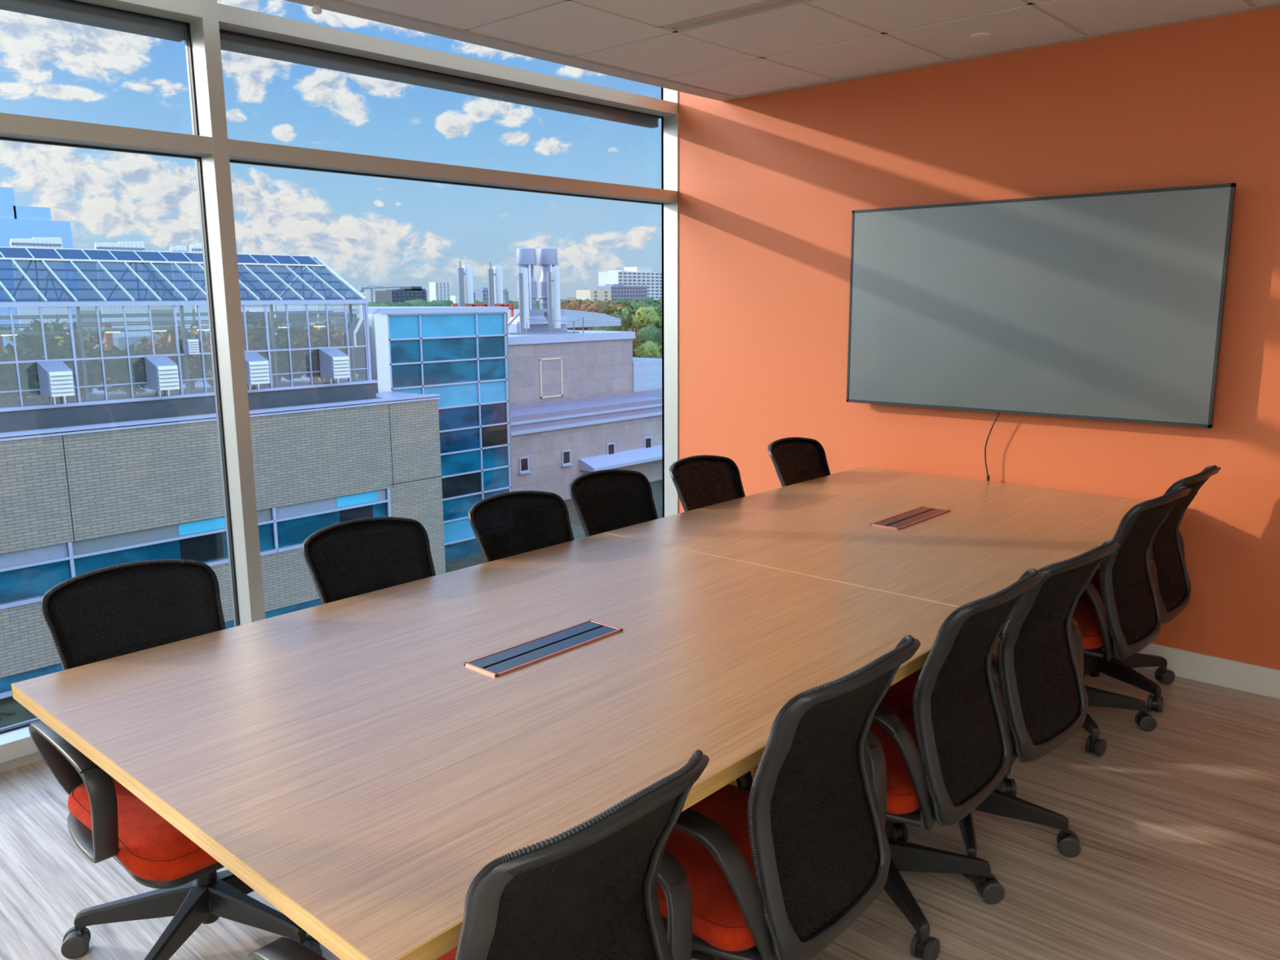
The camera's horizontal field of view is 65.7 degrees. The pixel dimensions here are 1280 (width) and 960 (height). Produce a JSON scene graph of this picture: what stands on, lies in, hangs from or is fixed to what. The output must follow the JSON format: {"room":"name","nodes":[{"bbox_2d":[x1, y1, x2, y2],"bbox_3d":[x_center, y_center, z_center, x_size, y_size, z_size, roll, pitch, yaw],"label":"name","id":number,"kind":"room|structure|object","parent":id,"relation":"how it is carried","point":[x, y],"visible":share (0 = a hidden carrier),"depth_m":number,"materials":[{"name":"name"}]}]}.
{"room":"conference room","nodes":[
{"label":"conference room","id":0,"kind":"room"},
{"bbox_2d":[190,0,678,625],"bbox_3d":[-0.756,-0.945,4.880,0.206,3.330,2.746,9,14,41],"label":"window","id":1,"kind":"structure","parent":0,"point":[220,27],"depth_m":4.13,"materials":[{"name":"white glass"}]},
{"bbox_2d":[0,667,1279,959],"bbox_3d":[-1.054,1.537,0.916,5.350,0.120,9.620,9,14,41],"label":"floor","id":2,"kind":"structure","parent":0,"point":[1176,824],"depth_m":2.83,"materials":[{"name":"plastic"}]},
{"bbox_2d":[0,0,239,772],"bbox_3d":[-2.566,-0.570,2.904,0.206,3.330,2.726,9,14,41],"label":"window","id":3,"kind":"structure","parent":2,"relation":"on","point":[167,20],"depth_m":3.54,"materials":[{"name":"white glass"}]},
{"bbox_2d":[28,559,322,959],"bbox_3d":[-1.121,0.714,2.506,0.709,0.926,0.651,9,14,41],"label":"chair","id":4,"kind":"object","parent":2,"relation":"on","point":[108,612],"visible":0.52,"depth_m":2.48,"materials":[{"name":"black fabric"}]},
{"bbox_2d":[302,516,435,604],"bbox_3d":[-0.670,0.619,3.024,0.667,0.921,0.660,9,14,41],"label":"chair","id":5,"kind":"object","parent":2,"relation":"on","point":[350,558],"visible":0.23,"depth_m":3.13,"materials":[{"name":"black fabric"}]},
{"bbox_2d":[245,749,709,959],"bbox_3d":[-0.252,0.854,1.608,0.709,0.964,0.660,9,14,41],"label":"chair","id":6,"kind":"object","parent":2,"relation":"on","point":[588,891],"visible":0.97,"depth_m":1.39,"materials":[{"name":"black fabric"}]},
{"bbox_2d":[467,490,574,562],"bbox_3d":[-0.257,0.545,3.398,0.674,0.926,0.654,9,14,41],"label":"chair","id":7,"kind":"object","parent":2,"relation":"on","point":[508,524],"visible":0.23,"depth_m":3.54,"materials":[{"name":"black fabric"}]},
{"bbox_2d":[10,466,1145,959],"bbox_3d":[0.408,0.651,3.269,1.487,0.755,3.880,9,14,41],"label":"conference table","id":8,"kind":"object","parent":2,"relation":"on","point":[356,762],"visible":0.93,"depth_m":2.27,"materials":[{"name":"brown wood"}]},
{"bbox_2d":[568,469,657,537],"bbox_3d":[0.091,0.458,3.848,0.719,0.931,0.638,9,14,41],"label":"chair","id":9,"kind":"object","parent":2,"relation":"on","point":[605,500],"visible":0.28,"depth_m":3.98,"materials":[{"name":"black fabric"}]},
{"bbox_2d":[669,454,745,511],"bbox_3d":[0.453,0.390,4.204,0.650,0.931,0.666,9,14,41],"label":"chair","id":10,"kind":"object","parent":2,"relation":"on","point":[699,481],"visible":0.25,"depth_m":4.33,"materials":[{"name":"black fabric"}]},
{"bbox_2d":[657,635,920,959],"bbox_3d":[0.197,0.757,2.116,0.714,0.964,0.645,9,14,41],"label":"chair","id":11,"kind":"object","parent":2,"relation":"on","point":[778,864],"visible":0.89,"depth_m":1.90,"materials":[{"name":"black fabric"}]},
{"bbox_2d":[767,437,831,487],"bbox_3d":[0.972,0.290,4.730,0.743,0.931,0.642,9,14,41],"label":"chair","id":12,"kind":"object","parent":2,"relation":"on","point":[795,460],"visible":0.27,"depth_m":4.88,"materials":[{"name":"black fabric"}]},
{"bbox_2d":[755,568,1044,959],"bbox_3d":[0.641,0.663,2.625,0.748,0.959,0.648,9,14,41],"label":"chair","id":13,"kind":"object","parent":2,"relation":"on","point":[944,759],"visible":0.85,"depth_m":2.40,"materials":[{"name":"black fabric"}]},
{"bbox_2d":[879,540,1119,884],"bbox_3d":[0.995,0.602,2.959,0.642,0.954,0.725,-10,14,-42],"label":"chair","id":14,"kind":"object","parent":2,"relation":"on","point":[1044,701],"visible":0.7,"depth_m":2.74,"materials":[{"name":"black fabric"}]},
{"bbox_2d":[998,486,1191,756],"bbox_3d":[1.611,0.457,3.725,0.624,0.954,0.726,-10,14,-43],"label":"chair","id":15,"kind":"object","parent":2,"relation":"on","point":[1127,617],"visible":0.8,"depth_m":3.48,"materials":[{"name":"black fabric"}]},
{"bbox_2d":[1080,465,1221,712],"bbox_3d":[1.901,0.391,4.038,0.717,0.969,0.642,9,14,42],"label":"chair","id":16,"kind":"object","parent":2,"relation":"on","point":[1166,549],"visible":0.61,"depth_m":3.90,"materials":[{"name":"black plastic"}]},
{"bbox_2d":[284,0,1279,101],"bbox_3d":[-0.930,-1.431,0.226,4.942,0.634,9.600,9,14,41],"label":"ceiling","id":17,"kind":"structure","parent":0,"point":[815,42],"depth_m":3.98,"materials":[{"name":"white tile"}]},
{"bbox_2d":[311,4,321,14],"bbox_3d":[-1.178,-1.715,3.610,0.036,0.026,0.036,9,14,41],"label":"sprinkler","id":18,"kind":"object","parent":17,"relation":"attached to","point":[316,10],"visible":1,"depth_m":3.60,"materials":[{"name":"white paint"}]},
{"bbox_2d":[663,0,814,32],"bbox_3d":[1.686,-1.576,2.588,4.200,0.030,0.094,9,14,41],"label":"recessed light","id":19,"kind":"object","parent":17,"relation":"in","point":[771,2],"visible":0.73,"depth_m":3.78,"materials":[{"name":"grey"}]},
{"bbox_2d":[969,32,991,39],"bbox_3d":[1.406,-1.834,4.093,0.084,0.006,0.084,9,14,41],"label":"sprinkler cover","id":20,"kind":"object","parent":17,"relation":"attached to","point":[980,35],"visible":1,"depth_m":4.08,"materials":[{"name":"white paint"}]},
{"bbox_2d":[678,6,1279,670],"bbox_3d":[2.238,-0.752,4.128,5.518,3.420,0.150,9,14,41],"label":"wall","id":21,"kind":"structure","parent":0,"point":[771,185],"depth_m":4.53,"materials":[{"name":"orange paint"}]},
{"bbox_2d":[846,182,1235,428],"bbox_3d":[1.695,-0.775,4.461,1.657,0.947,0.085,9,14,41],"label":"wall screen","id":22,"kind":"object","parent":21,"relation":"attached to","point":[1109,306],"visible":1,"depth_m":4.33,"materials":[{"name":"grey glass"}]},
{"bbox_2d":[984,413,999,480],"bbox_3d":[1.645,-0.173,4.619,0.024,0.368,0.071,-8,13,-36],"label":"power cable","id":23,"kind":"object","parent":22,"relation":"hanging from","point":[988,475],"visible":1,"depth_m":4.64,"materials":[{"name":"black plastic"}]},
{"bbox_2d":[1137,643,1279,698],"bbox_3d":[2.219,0.769,4.322,5.150,0.118,0.014,9,14,41],"label":"baseboard","id":24,"kind":"structure","parent":21,"relation":"attached to","point":[1242,676],"depth_m":4.14,"materials":[{"name":"white paint"}]},
{"label":"outside","id":25,"kind":"structure","parent":0,"visible":0},
{"bbox_2d":[0,309,662,728],"bbox_3d":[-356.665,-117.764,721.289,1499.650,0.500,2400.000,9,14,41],"label":"ground","id":26,"kind":"structure","parent":25,"point":[22,714],"depth_m":50.22,"materials":[{"name":"grey"}]},
{"bbox_2d":[0,708,36,727],"bbox_3d":[-13.976,6.665,27.125,7.745,0.392,26.301,9,14,41],"label":"shrubs","id":27,"kind":"object","parent":26,"relation":"on","point":[7,712],"visible":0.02,"depth_m":27.85,"materials":[{"name":"green plant"}]},
{"bbox_2d":[8,237,69,346],"bbox_3d":[-34.048,-6.318,57.288,4.000,15.076,2.644,9,14,41],"label":"building","id":28,"kind":"structure","parent":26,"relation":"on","point":[45,242],"depth_m":56.18,"materials":[{"name":"grey"}]},
{"bbox_2d":[0,186,79,347],"bbox_3d":[-130.133,-40.769,200.865,40.000,32.442,15.636,9,14,41],"label":"building","id":29,"kind":"structure","parent":26,"relation":"on","point":[15,221],"depth_m":185.87,"materials":[{"name":"blue glass"}]},
{"bbox_2d":[92,241,161,349],"bbox_3d":[-31.051,-6.906,60.566,4.000,15.010,2.820,9,14,41],"label":"building","id":30,"kind":"structure","parent":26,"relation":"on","point":[119,339],"depth_m":59.48,"materials":[{"name":"grey"}]},
{"bbox_2d":[169,245,208,340],"bbox_3d":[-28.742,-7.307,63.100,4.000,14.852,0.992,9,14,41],"label":"building","id":31,"kind":"structure","parent":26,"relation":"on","point":[176,276],"depth_m":62.06,"materials":[{"name":"grey"}]},
{"bbox_2d":[189,243,209,340],"bbox_3d":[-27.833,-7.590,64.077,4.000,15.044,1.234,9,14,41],"label":"building","id":32,"kind":"structure","parent":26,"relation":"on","point":[198,247],"depth_m":62.85,"materials":[{"name":"grey"}]},
{"bbox_2d":[0,391,445,699],"bbox_3d":[-27.456,2.390,29.749,16.100,7.780,40.980,9,14,41],"label":"brick building","id":33,"kind":"structure","parent":26,"relation":"on","point":[76,500],"depth_m":31.94,"materials":[{"name":"grey brick"}]},
{"bbox_2d":[0,246,377,432],"bbox_3d":[-25.341,-3.690,26.775,8.960,5.582,37.150,9,14,41],"label":"greenhouse","id":34,"kind":"object","parent":33,"relation":"on","point":[64,408],"visible":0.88,"depth_m":32.88,"materials":[{"name":"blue metal"}]},
{"bbox_2d":[0,346,42,404],"bbox_3d":[-19.269,-3.189,30.195,1.901,1.720,1.986,-1,10,-1],"label":"plant","id":35,"kind":"object","parent":34,"relation":"in","point":[11,397],"visible":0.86,"depth_m":30.17,"materials":[{"name":"green plant"}]},
{"bbox_2d":[0,315,83,399],"bbox_3d":[-18.867,-3.785,31.208,2.462,2.929,2.484,2,11,14],"label":"plant","id":36,"kind":"object","parent":34,"relation":"in","point":[33,343],"visible":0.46,"depth_m":30.88,"materials":[{"name":"green plant"}]},
{"bbox_2d":[56,334,84,395],"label":"plant","id":37,"kind":"object","parent":34,"relation":"in","point":[76,340],"depth_m":32.16,"materials":[{"name":"green plant"}]},
{"bbox_2d":[82,327,110,391],"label":"plant","id":38,"kind":"object","parent":34,"relation":"in","point":[90,343],"depth_m":32.47,"materials":[{"name":"green plant"}]},
{"bbox_2d":[99,342,156,395],"bbox_3d":[-16.902,-3.685,32.811,1.901,1.720,1.986,-11,14,-44],"label":"plant","id":39,"kind":"object","parent":34,"relation":"in","point":[117,365],"visible":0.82,"depth_m":32.50,"materials":[{"name":"green plant"}]},
{"bbox_2d":[0,247,319,264],"bbox_3d":[-25.165,-6.163,25.871,0.692,0.356,36.750,9,14,41],"label":"vent","id":40,"kind":"object","parent":34,"relation":"attached to","point":[34,254],"depth_m":34.12,"materials":[{"name":"clear glass"}]},
{"bbox_2d":[1,325,324,335],"bbox_3d":[-23.819,-3.503,25.383,0.140,0.025,34.900,9,14,41],"label":"lamp","id":41,"kind":"object","parent":34,"relation":"attached to","point":[205,326],"depth_m":32.58,"materials":[{"name":"white"}]},
{"bbox_2d":[137,331,195,391],"bbox_3d":[-16.294,-4.003,34.024,1.916,2.224,1.864,-6,12,-29],"label":"plant","id":42,"kind":"object","parent":34,"relation":"in","point":[166,347],"visible":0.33,"depth_m":33.71,"materials":[{"name":"green plant"}]},
{"bbox_2d":[154,324,182,341],"label":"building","id":43,"kind":"structure","parent":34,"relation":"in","point":[166,333],"depth_m":34.40,"materials":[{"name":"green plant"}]},
{"bbox_2d":[185,321,213,388],"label":"plant","id":44,"kind":"object","parent":34,"relation":"in","point":[197,370],"depth_m":35.15,"materials":[{"name":"green plant"}]},
{"bbox_2d":[206,342,211,358],"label":"plant","id":45,"kind":"object","parent":34,"relation":"in","point":[209,346],"depth_m":35.23,"materials":[{"name":"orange plant"}]},
{"bbox_2d":[243,330,256,351],"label":"plant","id":46,"kind":"object","parent":34,"relation":"in","point":[251,337],"depth_m":35.49,"materials":[{"name":"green plant"}]},
{"bbox_2d":[241,309,292,386],"bbox_3d":[-14.060,-4.784,36.477,2.484,2.929,2.462,3,11,17],"label":"plant","id":47,"kind":"object","parent":34,"relation":"in","point":[260,341],"visible":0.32,"depth_m":36.38,"materials":[{"name":"green plant"}]},
{"bbox_2d":[262,336,298,382],"bbox_3d":[-13.840,-4.590,37.632,1.986,1.720,1.901,6,12,32],"label":"plant","id":48,"kind":"object","parent":34,"relation":"in","point":[286,376],"visible":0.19,"depth_m":37.46,"materials":[{"name":"green plant"}]},
{"bbox_2d":[283,318,337,382],"bbox_3d":[-12.469,-4.930,37.666,2.177,2.408,2.020,2,11,14],"label":"plant","id":49,"kind":"object","parent":34,"relation":"in","point":[298,332],"visible":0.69,"depth_m":37.28,"materials":[{"name":"green plant"}]},
{"bbox_2d":[306,326,351,379],"bbox_3d":[-12.201,-4.894,38.727,1.785,2.224,1.858,-8,13,-36],"label":"plant","id":50,"kind":"object","parent":34,"relation":"in","point":[338,340],"visible":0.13,"depth_m":38.34,"materials":[{"name":"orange plant"}]},
{"bbox_2d":[177,516,226,536],"bbox_3d":[-14.191,1.476,32.640,0.040,0.390,2.000,9,14,41],"label":"blind","id":51,"kind":"object","parent":33,"relation":"hanging from","point":[193,526],"depth_m":32.40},
{"bbox_2d":[336,490,377,507],"bbox_3d":[-10.479,0.707,36.693,0.040,0.390,1.700,9,14,41],"label":"blind","id":52,"kind":"object","parent":33,"relation":"hanging from","point":[361,498],"depth_m":36.65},
{"bbox_2d":[346,291,369,302],"bbox_3d":[-193.351,-121.297,683.672,8.800,17.727,14.987,9,14,41],"label":"block","id":53,"kind":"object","parent":26,"relation":"on","point":[348,294],"visible":0.29,"depth_m":678.48,"materials":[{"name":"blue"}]},
{"bbox_2d":[240,306,512,562],"bbox_3d":[-13.777,-2.611,47.326,14.120,11.090,7.960,9,14,41],"label":"building","id":54,"kind":"structure","parent":26,"relation":"on","point":[459,354],"depth_m":43.45,"materials":[{"name":"blue glass"}]},
{"bbox_2d":[374,286,426,302],"bbox_3d":[-109.368,-79.873,454.927,13.450,17.509,18.769,9,14,41],"label":"block","id":55,"kind":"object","parent":26,"relation":"on","point":[404,293],"visible":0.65,"depth_m":448.83,"materials":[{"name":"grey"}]},
{"bbox_2d":[428,282,450,301],"bbox_3d":[-128.095,-115.213,635.081,6.850,22.360,11.314,9,14,41],"label":"tower","id":56,"kind":"structure","parent":26,"relation":"on","point":[437,291],"depth_m":631.10,"materials":[{"name":"grey"}]},
{"bbox_2d":[450,295,458,303],"bbox_3d":[-95.982,-90.296,522.424,4.400,13.499,6.059,9,14,41],"label":"shed","id":57,"kind":"object","parent":26,"relation":"on","point":[454,298],"visible":0.21,"depth_m":518.75,"materials":[{"name":"grey"}]},
{"bbox_2d":[315,297,660,310],"bbox_3d":[-22.359,-41.842,257.779,51.215,10.733,162.049,9,14,41],"label":"wooded horizon","id":58,"kind":"object","parent":26,"relation":"on","point":[414,303],"visible":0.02,"depth_m":212.32,"materials":[{"name":"green plant"}]},
{"bbox_2d":[475,287,506,302],"bbox_3d":[-108.003,-129.191,717.679,9.050,19.807,21.465,9,14,41],"label":"block","id":59,"kind":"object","parent":26,"relation":"on","point":[482,293],"visible":0.23,"depth_m":708.53,"materials":[{"name":"blue"}]},
{"bbox_2d":[566,297,576,301],"bbox_3d":[-22.684,-61.714,367.933,5.750,11.930,6.903,9,14,41],"label":"brick block","id":60,"kind":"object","parent":26,"relation":"on","point":[571,299],"visible":0.02,"depth_m":364.63,"materials":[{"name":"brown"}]},
{"bbox_2d":[560,299,589,330],"bbox_3d":[-13.442,-29.002,190.294,8.112,11.475,8.445,-5,11,-22],"label":"deciduous tree","id":61,"kind":"object","parent":26,"relation":"on","point":[571,306],"visible":0.12,"depth_m":187.79,"materials":[{"name":"brown plant"}]},
{"bbox_2d":[566,298,600,330],"bbox_3d":[-11.265,-30.802,200.125,8.128,11.442,7.720,1,10,8],"label":"deciduous tree","id":62,"kind":"object","parent":26,"relation":"on","point":[578,300],"visible":0.02,"depth_m":198.83,"materials":[{"name":"brown plant"}]},
{"bbox_2d":[507,329,662,405],"bbox_3d":[-12.269,-5.274,66.773,20.120,9.300,19.500,9,14,41],"label":"stone building","id":63,"kind":"structure","parent":26,"relation":"on","point":[544,367],"depth_m":60.85,"materials":[{"name":"grey stone"}]},
{"bbox_2d":[518,262,529,332],"bbox_3d":[-6.938,-10.843,59.002,0.480,4.152,0.664,9,14,41],"label":"roof antenna","id":64,"kind":"object","parent":63,"relation":"on","point":[523,292],"visible":0.88,"depth_m":58.83,"materials":[{"name":"silver metal"}]},
{"bbox_2d":[508,248,547,324],"bbox_3d":[-6.973,-11.914,61.052,1.866,4.557,1.866,9,14,41],"label":"exhaust stack","id":65,"kind":"object","parent":63,"relation":"on","point":[526,256],"visible":0.65,"depth_m":60.61,"materials":[{"name":"grey metal"}]},
{"bbox_2d":[507,320,567,333],"bbox_3d":[-7.308,-9.729,62.954,3.500,0.771,4.210,9,14,41],"label":"plinth","id":66,"kind":"object","parent":63,"relation":"on","point":[513,327],"visible":0.34,"depth_m":61.29,"materials":[{"name":"grey metal"}]},
{"bbox_2d":[507,312,583,334],"bbox_3d":[-5.534,-9.313,59.034,0.120,1.388,6.130,9,14,41],"label":"roof railing","id":67,"kind":"object","parent":63,"relation":"on","point":[518,313],"visible":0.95,"depth_m":58.66,"materials":[{"name":"silver metal"}]},
{"bbox_2d":[537,248,569,324],"bbox_3d":[-5.796,-12.164,62.336,1.905,4.652,1.905,9,14,41],"label":"exhaust stack","id":68,"kind":"object","parent":63,"relation":"on","point":[544,255],"visible":0.57,"depth_m":61.76,"materials":[{"name":"grey metal"}]},
{"bbox_2d":[546,260,560,332],"bbox_3d":[-5.261,-11.139,60.387,0.480,4.325,0.914,9,14,41],"label":"roof antenna","id":69,"kind":"object","parent":63,"relation":"on","point":[553,283],"visible":0.94,"depth_m":60.27,"materials":[{"name":"silver metal"}]},
{"bbox_2d":[505,310,621,328],"bbox_3d":[-8.565,-12.888,78.815,12.000,1.286,7.809,9,14,41],"label":"curved roof","id":70,"kind":"object","parent":63,"relation":"on","point":[591,319],"visible":0.3,"depth_m":75.15,"materials":[{"name":"metal"}]},
{"bbox_2d":[510,389,662,500],"bbox_3d":[-1.095,-2.411,61.532,4.100,5.400,28.000,9,14,41],"label":"building","id":71,"kind":"structure","parent":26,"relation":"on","point":[555,443],"depth_m":57.81,"materials":[{"name":"beige concrete"}]},
{"bbox_2d":[572,300,611,330],"bbox_3d":[-8.291,-27.248,181.128,7.957,11.255,8.283,8,13,37],"label":"deciduous tree","id":72,"kind":"object","parent":26,"relation":"on","point":[582,308],"visible":0.09,"depth_m":178.23,"materials":[{"name":"brown plant"}]},
{"bbox_2d":[576,289,611,302],"bbox_3d":[-15.340,-56.466,332.441,6.850,14.296,9.914,9,14,41],"label":"apartment block","id":73,"kind":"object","parent":26,"relation":"on","point":[594,295],"visible":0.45,"depth_m":328.61,"materials":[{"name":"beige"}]},
{"bbox_2d":[584,301,624,330],"bbox_3d":[-6.327,-26.294,176.418,8.132,11.048,7.811,1,11,9],"label":"deciduous tree","id":74,"kind":"object","parent":26,"relation":"on","point":[593,308],"visible":0.12,"depth_m":174.48,"materials":[{"name":"brown plant"}]},
{"bbox_2d":[604,298,632,308],"bbox_3d":[-4.161,-29.603,193.366,7.706,11.421,8.113,-4,11,-21],"label":"deciduous tree","id":75,"kind":"object","parent":26,"relation":"on","point":[621,301],"visible":0.02,"depth_m":190.65,"materials":[{"name":"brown plant"}]},
{"bbox_2d":[599,326,639,357],"bbox_3d":[-1.129,-9.086,88.104,6.591,8.955,6.331,2,11,11],"label":"deciduous tree","id":76,"kind":"object","parent":26,"relation":"on","point":[633,330],"visible":0.03,"depth_m":86.73,"materials":[{"name":"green plant"}]},
{"bbox_2d":[596,284,647,301],"bbox_3d":[-5.981,-59.912,345.432,6.850,16.261,18.292,9,14,41],"label":"apartment block","id":77,"kind":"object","parent":26,"relation":"on","point":[628,293],"visible":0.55,"depth_m":341.04,"materials":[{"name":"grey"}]},
{"bbox_2d":[595,301,662,332],"bbox_3d":[-0.715,-11.805,96.781,7.537,11.171,7.936,9,14,41],"label":"deciduous tree","id":78,"kind":"object","parent":26,"relation":"on","point":[625,322],"visible":0.15,"depth_m":94.10,"materials":[{"name":"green plant"}]},
{"bbox_2d":[598,266,662,299],"bbox_3d":[2.631,-94.151,502.895,13.450,26.743,53.696,9,14,41],"label":"tower","id":79,"kind":"structure","parent":26,"relation":"on","point":[629,276],"depth_m":488.99,"materials":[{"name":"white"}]},
{"bbox_2d":[609,301,662,313],"bbox_3d":[0.162,-14.175,109.778,7.933,11.135,7.756,2,11,12],"label":"deciduous tree","id":80,"kind":"object","parent":26,"relation":"on","point":[624,304],"visible":0.02,"depth_m":108.76,"materials":[{"name":"brown plant"}]},
{"bbox_2d":[626,298,649,305],"bbox_3d":[-0.654,-32.959,211.512,7.714,11.434,8.122,7,13,37],"label":"deciduous tree","id":81,"kind":"object","parent":26,"relation":"on","point":[636,300],"visible":0.02,"depth_m":210.78,"materials":[{"name":"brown plant"}]},
{"bbox_2d":[620,324,662,355],"bbox_3d":[0.614,-9.010,86.978,6.199,9.188,6.526,-4,11,-19],"label":"deciduous tree","id":82,"kind":"object","parent":26,"relation":"on","point":[651,332],"visible":0.1,"depth_m":84.68,"materials":[{"name":"green plant"}]},
{"bbox_2d":[622,306,662,332],"bbox_3d":[1.267,-11.524,96.215,7.417,10.794,7.249,0,10,2],"label":"deciduous tree","id":83,"kind":"object","parent":26,"relation":"on","point":[646,313],"visible":0.09,"depth_m":93.78,"materials":[{"name":"green plant"}]},
{"bbox_2d":[632,339,662,356],"bbox_3d":[1.673,-8.043,85.142,5.634,7.932,5.351,1,11,10],"label":"deciduous tree","id":84,"kind":"object","parent":26,"relation":"on","point":[654,341],"visible":0.04,"depth_m":84.15,"materials":[{"name":"green plant"}]},
{"bbox_2d":[633,340,662,358],"bbox_3d":[-0.079,-7.224,80.282,5.435,8.097,5.563,-6,12,-26],"label":"deciduous tree","id":85,"kind":"object","parent":26,"relation":"on","point":[648,349],"visible":0.09,"depth_m":78.93,"materials":[{"name":"green plant"}]},
{"bbox_2d":[640,297,662,312],"bbox_3d":[3.926,-22.039,150.289,8.065,11.954,8.491,8,13,38],"label":"deciduous tree","id":86,"kind":"object","parent":26,"relation":"on","point":[660,303],"visible":0.04,"depth_m":147.32,"materials":[{"name":"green plant"}]},
{"bbox_2d":[644,297,661,304],"bbox_3d":[3.354,-36.605,230.782,8.243,11.604,7.829,1,10,7],"label":"deciduous tree","id":87,"kind":"object","parent":26,"relation":"on","point":[647,299],"visible":0.02,"depth_m":229.19,"materials":[{"name":"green plant"}]},
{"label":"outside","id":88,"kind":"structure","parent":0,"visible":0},
{"bbox_2d":[358,285,399,302],"bbox_3d":[-144.690,-101.082,553.306,2.200,14.732,26.630,9,14,41],"label":"tower crane","id":89,"kind":"object","parent":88,"point":[361,289],"visible":0.89,"depth_m":548.31,"materials":[{"name":"white metal"}]},
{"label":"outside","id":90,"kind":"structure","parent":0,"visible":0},
{"bbox_2d":[457,261,474,306],"bbox_3d":[-8.632,-9.687,48.947,0.480,2.210,0.854,9,14,41],"label":"roof antenna","id":91,"kind":"object","parent":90,"point":[464,274],"visible":1,"depth_m":48.80,"materials":[{"name":"silver metal"}]},
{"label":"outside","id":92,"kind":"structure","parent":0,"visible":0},
{"bbox_2d":[487,262,503,306],"bbox_3d":[-7.541,-10.179,51.609,0.480,2.261,0.894,9,14,41],"label":"roof antenna","id":93,"kind":"object","parent":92,"point":[495,276],"visible":1,"depth_m":51.48,"materials":[{"name":"silver metal"}]},
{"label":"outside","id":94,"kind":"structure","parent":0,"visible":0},
{"bbox_2d":[503,288,508,303],"bbox_3d":[-7.447,-10.088,54.767,0.228,1.004,0.420,9,14,41],"label":"roof antenna","id":95,"kind":"object","parent":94,"point":[506,293],"visible":0.76,"depth_m":54.74,"materials":[{"name":"silver metal"}]},
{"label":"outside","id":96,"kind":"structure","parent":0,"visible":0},
{"bbox_2d":[450,303,513,316],"bbox_3d":[-8.301,-8.955,52.484,0.120,0.723,4.144,9,14,41],"label":"steel frame","id":97,"kind":"object","parent":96,"point":[511,308],"visible":0.56,"depth_m":53.11,"materials":[{"name":"red metal"}]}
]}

